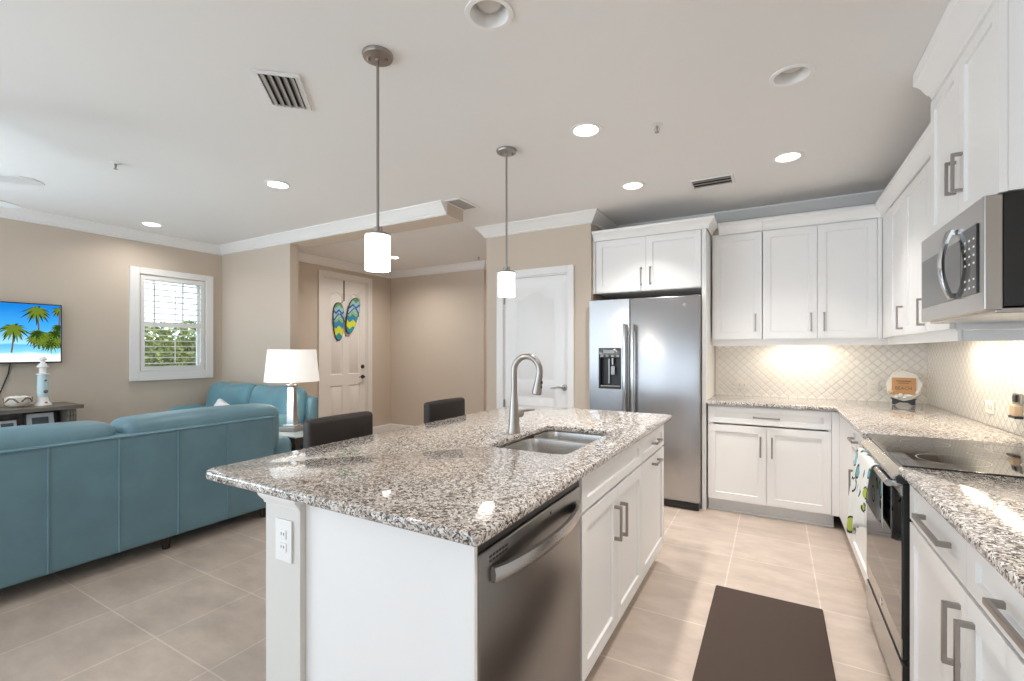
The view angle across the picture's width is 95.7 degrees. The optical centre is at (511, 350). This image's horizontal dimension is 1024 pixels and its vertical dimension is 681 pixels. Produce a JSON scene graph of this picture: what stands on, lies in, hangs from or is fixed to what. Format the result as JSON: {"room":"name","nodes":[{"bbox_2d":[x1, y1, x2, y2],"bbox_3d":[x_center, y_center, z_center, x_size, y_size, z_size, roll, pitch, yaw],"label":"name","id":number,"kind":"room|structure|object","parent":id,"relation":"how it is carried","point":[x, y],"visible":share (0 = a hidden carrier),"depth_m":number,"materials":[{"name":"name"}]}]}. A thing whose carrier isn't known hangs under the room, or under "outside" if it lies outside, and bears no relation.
{"room":"kitchen","nodes":[
{"label":"kitchen","id":0,"kind":"room"},
{"bbox_2d":[0,217,221,423],"bbox_3d":[-5.516,-0.008,2.590,0.150,2.670,7.460,0,0,30],"label":"wall","id":1,"kind":"structure","parent":0,"point":[85,273],"depth_m":4.67,"materials":[{"name":"beige paint"}]},
{"bbox_2d":[0,301,61,363],"bbox_3d":[-4.576,-0.162,4.029,0.062,0.553,0.972,0,0,30],"label":"television","id":2,"kind":"object","parent":1,"relation":"attached to","point":[29,332],"visible":1,"depth_m":4.25,"materials":[{"name":"black plastic"}]},
{"bbox_2d":[0,364,10,392],"bbox_3d":[-4.537,0.294,4.138,0.010,0.376,0.090,0,0,30],"label":"power cord","id":3,"kind":"object","parent":2,"relation":"hanging from","point":[9,364],"visible":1,"depth_m":4.15,"materials":[{"name":"black plastic"}]},
{"bbox_2d":[129,266,212,380],"bbox_3d":[-3.930,-0.290,5.340,0.192,1.235,0.841,0,0,30],"label":"window","id":4,"kind":"structure","parent":1,"relation":"in","point":[203,368],"depth_m":5.25,"materials":[{"name":"white"}]},
{"bbox_2d":[222,243,297,385],"bbox_3d":[-3.011,-0.008,5.492,1.342,2.670,0.100,0,0,30],"label":"wall","id":5,"kind":"structure","parent":0,"point":[260,286],"depth_m":5.42,"materials":[{"name":"beige paint"}]},
{"bbox_2d":[266,502,305,680],"bbox_3d":[-0.180,0.886,2.379,0.169,0.882,2.160,0,0,30],"label":"post","id":6,"kind":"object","parent":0,"point":[285,582],"depth_m":1.43,"materials":[{"name":"white paint"}]},
{"bbox_2d":[257,492,299,510],"bbox_3d":[-0.192,0.463,2.375,0.187,0.038,2.178,0,0,30],"label":"trim","id":7,"kind":"structure","parent":6,"relation":"attached to","point":[293,505],"depth_m":1.43,"materials":[{"name":"white wood"}]},
{"bbox_2d":[276,517,292,563],"bbox_3d":[-0.705,0.585,1.429,0.078,0.129,0.009,0,0,30],"label":"outlet","id":8,"kind":"object","parent":6,"relation":"attached to","point":[284,528],"visible":1,"depth_m":1.42,"materials":[{"name":"white plastic"}]},
{"bbox_2d":[279,529,285,539],"bbox_3d":[-0.706,0.565,1.427,0.033,0.028,0.003,0,0,30],"label":"receptacle","id":9,"kind":"object","parent":8,"relation":"attached to","point":[282,532],"depth_m":1.43,"materials":[{"name":"white plastic"}]},
{"bbox_2d":[279,542,285,552],"bbox_3d":[-0.706,0.605,1.427,0.033,0.028,0.003,0,0,30],"label":"receptacle","id":10,"kind":"object","parent":8,"relation":"attached to","point":[282,545],"depth_m":1.43,"materials":[{"name":"white plastic"}]},
{"bbox_2d":[298,261,390,426],"bbox_3d":[-2.630,-0.008,6.661,0.150,2.670,2.310,0,0,30],"label":"wall","id":11,"kind":"structure","parent":0,"point":[307,272],"depth_m":7.32,"materials":[{"name":"beige paint"}]},
{"bbox_2d":[318,269,371,417],"bbox_3d":[-2.475,0.100,6.855,0.169,2.455,0.980,0,0,30],"label":"door","id":12,"kind":"structure","parent":11,"relation":"in","point":[342,364],"depth_m":6.80,"materials":[{"name":"white paint"}]},
{"bbox_2d":[332,280,359,340],"bbox_3d":[-2.429,-0.588,6.820,0.062,0.890,0.489,0,0,35],"label":"decoration","id":13,"kind":"object","parent":12,"relation":"hanging from","point":[353,309],"visible":1,"depth_m":6.80,"materials":[{"name":"multicoloured"}]},
{"bbox_2d":[290,203,462,247],"bbox_3d":[-1.450,-1.264,4.686,2.168,0.157,0.240,0,0,30],"label":"wall header","id":14,"kind":"structure","parent":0,"point":[454,214],"depth_m":4.46,"materials":[{"name":"beige paint"}]},
{"bbox_2d":[0,200,446,255],"bbox_3d":[-3.929,-1.240,1.678,3.510,0.105,7.440,0,0,30],"label":"trim","id":15,"kind":"structure","parent":14,"relation":"attached to","point":[435,208],"depth_m":4.67,"materials":[{"name":"white"}]},
{"bbox_2d":[391,269,485,425],"bbox_3d":[-0.639,-0.008,8.325,1.970,2.670,2.550,0,0,30],"label":"wall","id":16,"kind":"structure","parent":0,"point":[438,321],"depth_m":7.15,"materials":[{"name":"beige paint"}]},
{"bbox_2d":[298,252,485,278],"bbox_3d":[-1.155,-1.240,7.175,1.908,0.105,4.660,0,0,30],"label":"trim","id":17,"kind":"structure","parent":16,"relation":"attached to","point":[302,257],"depth_m":6.89,"materials":[{"name":"white wood"}]},
{"bbox_2d":[373,424,410,433],"bbox_3d":[-0.720,1.262,8.015,1.836,0.130,2.770,0,0,30],"label":"baseboard","id":18,"kind":"structure","parent":16,"relation":"attached to","point":[388,427],"depth_m":7.48,"materials":[{"name":"white wood"}]},
{"bbox_2d":[0,503,892,680],"bbox_3d":[-1.165,1.377,2.961,7.350,0.100,12.600,0,0,30],"label":"floor","id":19,"kind":"structure","parent":0,"point":[194,609],"depth_m":2.43,"materials":[{"name":"tile"}]},
{"bbox_2d":[0,402,83,425],"bbox_3d":[-4.508,0.909,3.722,0.455,0.835,1.505,0,0,30],"label":"media console","id":20,"kind":"object","parent":19,"relation":"on","point":[65,411],"visible":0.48,"depth_m":4.17,"materials":[{"name":"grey wood"}]},
{"bbox_2d":[0,418,19,426],"bbox_3d":[-4.299,0.642,3.946,0.042,0.125,0.150,0,0,30],"label":"picture frame","id":21,"kind":"object","parent":20,"relation":"on","point":[8,422],"visible":0.59,"depth_m":3.96,"materials":[{"name":"white"}]},
{"bbox_2d":[1,423,13,426],"bbox_3d":[-4.299,0.644,3.946,0.013,0.050,0.075,0,0,30],"label":"photograph","id":22,"kind":"object","parent":21,"relation":"attached to","point":[2,424],"depth_m":3.95,"materials":[{"name":"grey"}]},
{"bbox_2d":[2,396,32,407],"bbox_3d":[-4.314,0.443,4.047,0.185,0.096,0.185,0,0,30],"label":"shell bowl","id":23,"kind":"object","parent":20,"relation":"on","point":[11,401],"visible":1,"depth_m":4.00,"materials":[{"name":"beige ceramic"}]},
{"bbox_2d":[22,410,56,424],"bbox_3d":[-4.202,0.622,4.127,0.050,0.165,0.216,0,0,30],"label":"picture frame","id":24,"kind":"object","parent":20,"relation":"on","point":[43,417],"visible":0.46,"depth_m":4.13,"materials":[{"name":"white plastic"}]},
{"bbox_2d":[32,417,48,424],"bbox_3d":[-4.201,0.625,4.126,0.016,0.066,0.108,0,0,30],"label":"photograph","id":25,"kind":"object","parent":24,"relation":"attached to","point":[35,420],"depth_m":4.13,"materials":[{"name":"grey"}]},
{"bbox_2d":[33,357,52,405],"bbox_3d":[-4.237,0.271,4.184,0.123,0.440,0.123,0,0,30],"label":"lighthouse figurine","id":26,"kind":"object","parent":20,"relation":"on","point":[42,376],"visible":1,"depth_m":4.16,"materials":[{"name":"white ceramic"}]},
{"bbox_2d":[0,403,290,588],"bbox_3d":[-2.832,0.875,2.998,0.934,0.903,2.599,0,0,30],"label":"sofa","id":27,"kind":"object","parent":19,"relation":"on","point":[73,493],"visible":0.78,"depth_m":2.83,"materials":[{"name":"teal leather"}]},
{"bbox_2d":[0,420,115,450],"bbox_3d":[-2.866,0.625,2.457,0.370,0.403,1.165,0,0,30],"label":"cushion","id":28,"kind":"object","parent":27,"relation":"on","point":[12,438],"depth_m":2.63,"materials":[{"name":"teal leather"}]},
{"bbox_2d":[109,403,278,447],"bbox_3d":[-2.304,0.625,3.446,0.370,0.403,1.070,0,0,30],"label":"cushion","id":29,"kind":"object","parent":27,"relation":"on","point":[193,417],"depth_m":3.27,"materials":[{"name":"teal leather"}]},
{"bbox_2d":[168,382,317,447],"bbox_3d":[-2.956,0.844,4.983,1.829,0.966,0.680,0,0,30],"label":"loveseat","id":30,"kind":"object","parent":19,"relation":"on","point":[240,393],"visible":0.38,"depth_m":4.93,"materials":[{"name":"teal leather"}]},
{"bbox_2d":[214,399,228,405],"bbox_3d":[-3.033,0.652,4.826,0.332,0.288,0.160,0,0,30],"label":"throw pillow","id":31,"kind":"object","parent":30,"relation":"on","point":[220,402],"visible":0.27,"depth_m":4.84,"materials":[{"name":"white fabric"}]},
{"bbox_2d":[205,382,256,406],"bbox_3d":[-3.240,0.595,5.324,0.850,0.463,0.241,0,0,30],"label":"cushion","id":32,"kind":"object","parent":30,"relation":"on","point":[240,393],"depth_m":5.22,"materials":[{"name":"teal leather"}]},
{"bbox_2d":[249,384,306,424],"bbox_3d":[-2.510,0.594,4.908,0.830,0.466,0.243,0,0,30],"label":"cushion","id":33,"kind":"object","parent":30,"relation":"on","point":[276,396],"depth_m":4.78,"materials":[{"name":"teal leather"}]},
{"bbox_2d":[279,430,302,450],"bbox_3d":[-1.945,1.032,4.292,0.500,0.590,0.495,0,0,30],"label":"end table","id":34,"kind":"object","parent":19,"relation":"on","point":[296,438],"visible":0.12,"depth_m":3.99,"materials":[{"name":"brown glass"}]},
{"bbox_2d":[264,350,319,431],"bbox_3d":[-2.034,0.363,4.287,0.467,0.747,0.467,0,0,30],"label":"table lamp","id":35,"kind":"object","parent":34,"relation":"on","point":[292,367],"visible":0.94,"depth_m":4.13,"materials":[{"name":"white fabric"}]},
{"bbox_2d":[303,411,372,448],"bbox_3d":[-0.772,0.838,2.433,0.445,0.979,0.430,0,0,30],"label":"counter stool","id":36,"kind":"object","parent":19,"relation":"on","point":[335,428],"visible":0.24,"depth_m":2.46,"materials":[{"name":"black leather"}]},
{"bbox_2d":[306,505,476,680],"bbox_3d":[-0.355,0.885,1.257,0.634,0.884,0.036,0,0,30],"label":"panel","id":37,"kind":"object","parent":19,"relation":"on","point":[384,602],"visible":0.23,"depth_m":1.25,"materials":[{"name":"white wood"}]},
{"bbox_2d":[424,397,464,423],"bbox_3d":[-0.316,0.838,3.238,0.445,0.979,0.420,0,0,30],"label":"counter stool","id":38,"kind":"object","parent":19,"relation":"on","point":[437,410],"visible":0.12,"depth_m":3.26,"materials":[{"name":"black leather"}]},
{"bbox_2d":[477,480,581,680],"bbox_3d":[-0.138,0.889,1.514,0.635,0.876,0.668,0,0,30],"label":"dishwasher","id":39,"kind":"object","parent":19,"relation":"on","point":[528,573],"visible":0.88,"depth_m":1.33,"materials":[{"name":"silver metal"}]},
{"bbox_2d":[489,501,581,582],"bbox_3d":[0.113,0.535,1.374,0.060,0.073,0.578,0,0,30],"label":"handle","id":40,"kind":"object","parent":39,"relation":"attached to","point":[535,537],"depth_m":1.30,"materials":[{"name":"silver metal"}]},
{"bbox_2d":[498,431,641,680],"bbox_3d":[0.223,0.886,2.202,0.634,0.882,0.875,0,0,30],"label":"base cabinet","id":41,"kind":"object","parent":19,"relation":"on","point":[611,494],"visible":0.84,"depth_m":1.96,"materials":[{"name":"white wood"}]},
{"bbox_2d":[206,405,671,546],"bbox_3d":[-0.024,0.428,2.304,1.159,0.030,2.260,0,0,30],"label":"countertop","id":42,"kind":"structure","parent":41,"relation":"on","point":[450,479],"depth_m":1.58,"materials":[{"name":"stone"}]},
{"bbox_2d":[508,353,542,433],"bbox_3d":[0.113,0.212,2.380,0.192,0.400,0.256,0,0,30],"label":"faucet","id":43,"kind":"object","parent":42,"relation":"on","point":[515,413],"visible":1,"depth_m":2.31,"materials":[{"name":"silver metal"}]},
{"bbox_2d":[500,431,602,453],"bbox_3d":[0.205,0.542,2.209,0.375,0.196,0.645,0,0,30],"label":"sink","id":44,"kind":"object","parent":42,"relation":"in","point":[550,442],"visible":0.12,"depth_m":2.32,"materials":[{"name":"silver metal"}]},
{"bbox_2d":[590,294,701,510],"bbox_3d":[1.284,0.429,4.313,0.950,1.795,0.750,0,0,30],"label":"refrigerator","id":45,"kind":"object","parent":19,"relation":"on","point":[646,353],"visible":0.7,"depth_m":3.95,"materials":[{"name":"grey metal"}]},
{"bbox_2d":[640,424,663,580],"bbox_3d":[0.577,0.886,2.826,0.634,0.882,0.555,0,0,30],"label":"base cabinet","id":46,"kind":"object","parent":19,"relation":"on","point":[652,463],"visible":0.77,"depth_m":2.68,"materials":[{"name":"white wood"}]},
{"bbox_2d":[702,229,714,509],"bbox_3d":[1.760,0.153,4.146,0.033,2.347,0.628,0,0,30],"label":"refrigerator surround","id":47,"kind":"object","parent":19,"relation":"on","point":[708,351],"visible":0.67,"depth_m":3.89,"materials":[{"name":"white wood"}]},
{"bbox_2d":[692,585,835,680],"bbox_3d":[0.984,1.318,1.812,0.500,0.017,1.523,0,0,30],"label":"kitchen mat","id":48,"kind":"object","parent":19,"relation":"on","point":[747,636],"visible":1,"depth_m":2.09,"materials":[{"name":"brown"}]},
{"bbox_2d":[708,404,838,526],"bbox_3d":[2.166,0.886,3.891,0.900,0.882,0.659,0,0,30],"label":"base cabinet","id":49,"kind":"object","parent":19,"relation":"on","point":[778,463],"visible":0.98,"depth_m":3.62,"materials":[{"name":"white wood"}]},
{"bbox_2d":[840,416,868,584],"bbox_3d":[2.360,0.886,2.721,0.659,0.882,1.252,0,0,30],"label":"base cabinet","id":50,"kind":"object","parent":19,"relation":"on","point":[850,439],"visible":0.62,"depth_m":2.92,"materials":[{"name":"white wood"}]},
{"bbox_2d":[706,394,1023,443],"bbox_3d":[2.130,0.428,3.203,1.538,0.030,1.888,0,0,30],"label":"countertop","id":51,"kind":"structure","parent":50,"relation":"on","point":[874,417],"depth_m":2.91,"materials":[{"name":"stone"}]},
{"bbox_2d":[886,370,922,404],"bbox_3d":[3.005,0.278,3.555,0.053,0.268,0.221,0,0,-42],"label":"plaque","id":52,"kind":"object","parent":51,"relation":"on","point":[904,386],"visible":1,"depth_m":3.55,"materials":[{"name":"beige ceramic"}]},
{"bbox_2d":[856,433,1023,680],"bbox_3d":[1.842,0.869,1.841,0.684,0.917,0.748,0,0,30],"label":"range","id":53,"kind":"object","parent":19,"relation":"on","point":[888,547],"visible":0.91,"depth_m":1.82,"materials":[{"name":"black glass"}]},
{"bbox_2d":[846,447,882,533],"bbox_3d":[1.574,0.669,2.085,0.089,0.404,0.420,0,0,30],"label":"kitchen towel","id":54,"kind":"object","parent":53,"relation":"hanging from","point":[866,486],"visible":0.97,"depth_m":2.04,"materials":[{"name":"white fabric"}]},
{"bbox_2d":[862,433,1023,477],"bbox_3d":[1.850,0.438,1.836,0.666,0.055,0.748,0,0,30],"label":"cooktop","id":55,"kind":"object","parent":53,"relation":"in","point":[891,452],"depth_m":1.83,"materials":[{"name":"grey glass"}]},
{"bbox_2d":[910,485,1023,680],"bbox_3d":[1.383,0.886,1.002,0.661,0.882,1.128,0,0,30],"label":"base cabinet","id":56,"kind":"object","parent":19,"relation":"on","point":[967,620],"visible":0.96,"depth_m":1.20,"materials":[{"name":"white wood"}]},
{"bbox_2d":[899,467,1023,596],"bbox_3d":[1.387,0.428,1.000,0.657,0.030,1.148,0,0,30],"label":"countertop","id":57,"kind":"structure","parent":56,"relation":"on","point":[987,511],"depth_m":1.21,"materials":[{"name":"stone"}]},
{"bbox_2d":[0,0,949,270],"bbox_3d":[-1.165,-1.303,2.961,7.350,0.020,12.600,0,0,30],"label":"ceiling","id":58,"kind":"structure","parent":0,"point":[167,91],"depth_m":2.43,"materials":[{"name":"white paint"}]},
{"bbox_2d":[0,174,44,207],"bbox_3d":[-3.238,-1.043,2.318,1.254,0.500,1.238,0,0,30],"label":"ceiling fan","id":59,"kind":"object","parent":58,"relation":"hanging from","point":[14,179],"visible":1,"depth_m":2.53,"materials":[{"name":"white plastic"}]},
{"bbox_2d":[110,161,121,169],"bbox_3d":[-2.729,-1.271,3.190,0.063,0.042,0.063,0,0,30],"label":"sprinkler","id":60,"kind":"object","parent":58,"relation":"attached to","point":[114,163],"visible":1,"depth_m":3.18,"materials":[{"name":"white"}]},
{"bbox_2d":[140,222,162,226],"bbox_3d":[-3.674,-1.340,4.724,0.187,0.106,0.187,0,0,30],"label":"recessed light","id":61,"kind":"object","parent":58,"relation":"in","point":[152,224],"visible":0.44,"depth_m":4.76,"materials":[{"name":"white"}]},
{"bbox_2d":[264,180,290,188],"bbox_3d":[-1.819,-1.340,3.599,0.187,0.106,0.187,0,0,30],"label":"recessed light","id":62,"kind":"object","parent":58,"relation":"in","point":[277,184],"visible":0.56,"depth_m":3.63,"materials":[{"name":"white glass"}]},
{"bbox_2d":[250,68,311,111],"bbox_3d":[-1.136,-1.285,2.300,0.210,0.017,0.332,0,0,-14],"label":"ceiling vent","id":63,"kind":"object","parent":58,"relation":"in","point":[279,89],"visible":1,"depth_m":2.28,"materials":[{"name":"white metal"}]},
{"bbox_2d":[362,45,392,272],"bbox_3d":[-0.586,-0.822,2.023,0.131,0.942,0.131,0,0,30],"label":"pendant lamp","id":64,"kind":"object","parent":58,"relation":"hanging from","point":[377,242],"visible":1,"depth_m":2.00,"materials":[{"name":"white glass"}]},
{"bbox_2d":[443,197,479,210],"bbox_3d":[-0.439,-1.288,4.069,0.180,0.010,0.305,0,0,30],"label":"ceiling vent","id":65,"kind":"object","parent":58,"relation":"in","point":[459,202],"visible":1,"depth_m":4.04,"materials":[{"name":"white metal"}]},
{"bbox_2d":[465,0,513,30],"bbox_3d":[-0.088,-1.340,1.774,0.187,0.106,0.187,0,0,30],"label":"recessed light","id":66,"kind":"object","parent":58,"relation":"in","point":[486,15],"visible":1,"depth_m":1.81,"materials":[{"name":"white"}]},
{"bbox_2d":[496,146,516,296],"bbox_3d":[-0.035,-0.822,2.989,0.131,0.942,0.131,0,0,30],"label":"pendant lamp","id":67,"kind":"object","parent":58,"relation":"hanging from","point":[506,277],"visible":1,"depth_m":2.96,"materials":[{"name":"white glass"}]},
{"bbox_2d":[570,122,601,137],"bbox_3d":[0.433,-1.340,2.713,0.187,0.106,0.187,0,0,30],"label":"recessed light","id":68,"kind":"object","parent":58,"relation":"in","point":[587,129],"visible":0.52,"depth_m":2.74,"materials":[{"name":"white"}]},
{"bbox_2d":[621,181,644,189],"bbox_3d":[0.946,-1.340,3.626,0.187,0.106,0.187,0,0,30],"label":"recessed light","id":69,"kind":"object","parent":58,"relation":"in","point":[634,185],"visible":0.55,"depth_m":3.66,"materials":[{"name":"white"}]},
{"bbox_2d":[651,122,662,133],"bbox_3d":[0.831,-1.271,2.653,0.063,0.042,0.063,0,0,30],"label":"sprinkler","id":70,"kind":"object","parent":58,"relation":"attached to","point":[657,125],"visible":1,"depth_m":2.65,"materials":[{"name":"white metal"}]},
{"bbox_2d":[689,173,734,189],"bbox_3d":[1.528,-1.286,3.539,0.305,0.014,0.215,0,0,30],"label":"ceiling vent","id":71,"kind":"object","parent":58,"relation":"in","point":[727,179],"visible":1,"depth_m":3.53,"materials":[{"name":"white metal"}]},
{"bbox_2d":[772,151,803,162],"bbox_3d":[1.839,-1.340,3.089,0.187,0.106,0.187,0,0,30],"label":"recessed light","id":72,"kind":"object","parent":58,"relation":"in","point":[790,156],"visible":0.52,"depth_m":3.11,"materials":[{"name":"white"}]},
{"bbox_2d":[769,63,814,86],"bbox_3d":[1.312,-1.340,2.174,0.187,0.106,0.187,0,0,30],"label":"recessed light","id":73,"kind":"object","parent":58,"relation":"in","point":[794,74],"visible":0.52,"depth_m":2.20,"materials":[{"name":"white"}]},
{"bbox_2d":[486,223,612,410],"bbox_3d":[1.240,-0.008,6.379,1.156,2.670,4.080,0,0,30],"label":"wall","id":74,"kind":"structure","parent":0,"point":[571,245],"depth_m":4.51,"materials":[{"name":"beige paint"}]},
{"bbox_2d":[497,265,573,407],"bbox_3d":[0.233,0.255,4.637,0.856,2.145,0.164,0,0,30],"label":"door","id":75,"kind":"structure","parent":74,"relation":"in","point":[538,321],"depth_m":4.59,"materials":[{"name":"white wood"}]},
{"bbox_2d":[613,205,927,506],"bbox_3d":[2.226,-0.008,4.330,2.802,2.670,0.150,0,0,30],"label":"wall","id":76,"kind":"structure","parent":0,"point":[716,232],"depth_m":3.93,"materials":[{"name":"beige paint"}]},
{"bbox_2d":[592,215,717,299],"bbox_3d":[1.354,-0.821,4.331,1.056,0.571,0.666,0,0,30],"label":"upper cabinet","id":77,"kind":"object","parent":76,"relation":"attached to","point":[669,264],"visible":0.97,"depth_m":4.10,"materials":[{"name":"white wood"}]},
{"bbox_2d":[475,186,907,237],"bbox_3d":[1.957,-1.240,5.156,3.786,0.105,5.100,0,0,30],"label":"trim","id":78,"kind":"structure","parent":76,"relation":"attached to","point":[595,216],"depth_m":4.29,"materials":[{"name":"white wood"}]},
{"bbox_2d":[712,218,762,345],"bbox_3d":[2.014,-0.575,4.135,0.393,1.060,0.396,0,0,30],"label":"upper cabinet","id":79,"kind":"object","parent":76,"relation":"attached to","point":[737,251],"visible":0.99,"depth_m":4.02,"materials":[{"name":"white wood"}]},
{"bbox_2d":[716,343,926,402],"bbox_3d":[2.602,0.160,4.026,1.532,0.506,0.008,0,0,30],"label":"backsplash","id":80,"kind":"structure","parent":76,"relation":"attached to","point":[840,372],"depth_m":4.00,"materials":[{"name":"tile"}]},
{"bbox_2d":[735,381,748,388],"bbox_3d":[2.127,0.315,4.285,0.114,0.070,0.009,0,0,30],"label":"outlet","id":81,"kind":"object","parent":80,"relation":"attached to","point":[738,384],"visible":1,"depth_m":4.28,"materials":[{"name":"white plastic"}]},
{"bbox_2d":[867,380,877,393],"bbox_3d":[2.966,0.297,3.809,0.070,0.115,0.009,0,0,30],"label":"outlet","id":82,"kind":"object","parent":80,"relation":"attached to","point":[872,385],"visible":1,"depth_m":3.81,"materials":[{"name":"white plastic"}]},
{"bbox_2d":[762,197,888,345],"bbox_3d":[2.506,-0.575,3.740,0.853,1.060,0.598,0,0,30],"label":"upper cabinet","id":83,"kind":"object","parent":76,"relation":"attached to","point":[822,270],"visible":0.87,"depth_m":3.69,"materials":[{"name":"white wood"}]},
{"bbox_2d":[930,404,1023,436],"bbox_3d":[1.124,-0.008,-0.299,0.150,2.670,8.990,0,0,30],"label":"wall","id":84,"kind":"structure","parent":0,"point":[930,404],"depth_m":2.69,"materials":[{"name":"beige tile"}]},
{"bbox_2d":[880,122,1023,344],"bbox_3d":[2.548,-0.575,2.769,0.391,1.060,1.562,0,0,30],"label":"upper cabinet","id":85,"kind":"object","parent":84,"relation":"attached to","point":[907,223],"visible":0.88,"depth_m":2.78,"materials":[{"name":"white wood"}]},
{"bbox_2d":[913,0,1023,234],"bbox_3d":[1.912,-0.906,1.738,0.486,0.770,0.850,0,0,30],"label":"upper cabinet","id":86,"kind":"object","parent":84,"relation":"attached to","point":[971,67],"visible":0.94,"depth_m":1.72,"materials":[{"name":"white wood"}]},
{"bbox_2d":[922,190,1023,323],"bbox_3d":[1.925,-0.322,1.777,0.492,0.394,0.758,0,0,30],"label":"microwave","id":87,"kind":"object","parent":86,"relation":"attached to","point":[973,265],"visible":1,"depth_m":1.60,"materials":[{"name":"silver metal"}]},
{"bbox_2d":[927,341,1023,435],"bbox_3d":[2.334,0.135,1.993,0.008,0.556,3.810,0,0,30],"label":"backsplash","id":88,"kind":"structure","parent":84,"relation":"attached to","point":[961,375],"depth_m":2.74,"materials":[{"name":"tile"}]},
{"bbox_2d":[985,400,994,414],"bbox_3d":[2.652,0.312,2.571,0.009,0.070,0.114,0,0,30],"label":"outlet","id":89,"kind":"object","parent":88,"relation":"attached to","point":[989,405],"visible":1,"depth_m":2.56,"materials":[{"name":"white plastic"}]},
{"bbox_2d":[1008,393,1022,418],"bbox_3d":[2.471,0.270,2.277,0.032,0.122,0.090,0,0,30],"label":"air freshener","id":90,"kind":"object","parent":88,"relation":"attached to","point":[1015,411],"visible":1,"depth_m":2.25,"materials":[{"name":"beige plastic"}]},
{"label":"outside","id":91,"kind":"structure","parent":0,"visible":0},
{"bbox_3d":[-7.775,1.397,6.712,7.850,0.100,16.000,0,0,30],"label":"lawn","id":92,"kind":"structure","parent":91,"visible":0},
{"bbox_2d":[145,319,195,365],"bbox_3d":[-5.259,0.410,7.240,1.040,1.918,4.307,0,0,30],"label":"hedge","id":93,"kind":"object","parent":92,"relation":"on","point":[180,351],"visible":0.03,"depth_m":7.02,"materials":[{"name":"green plant"}]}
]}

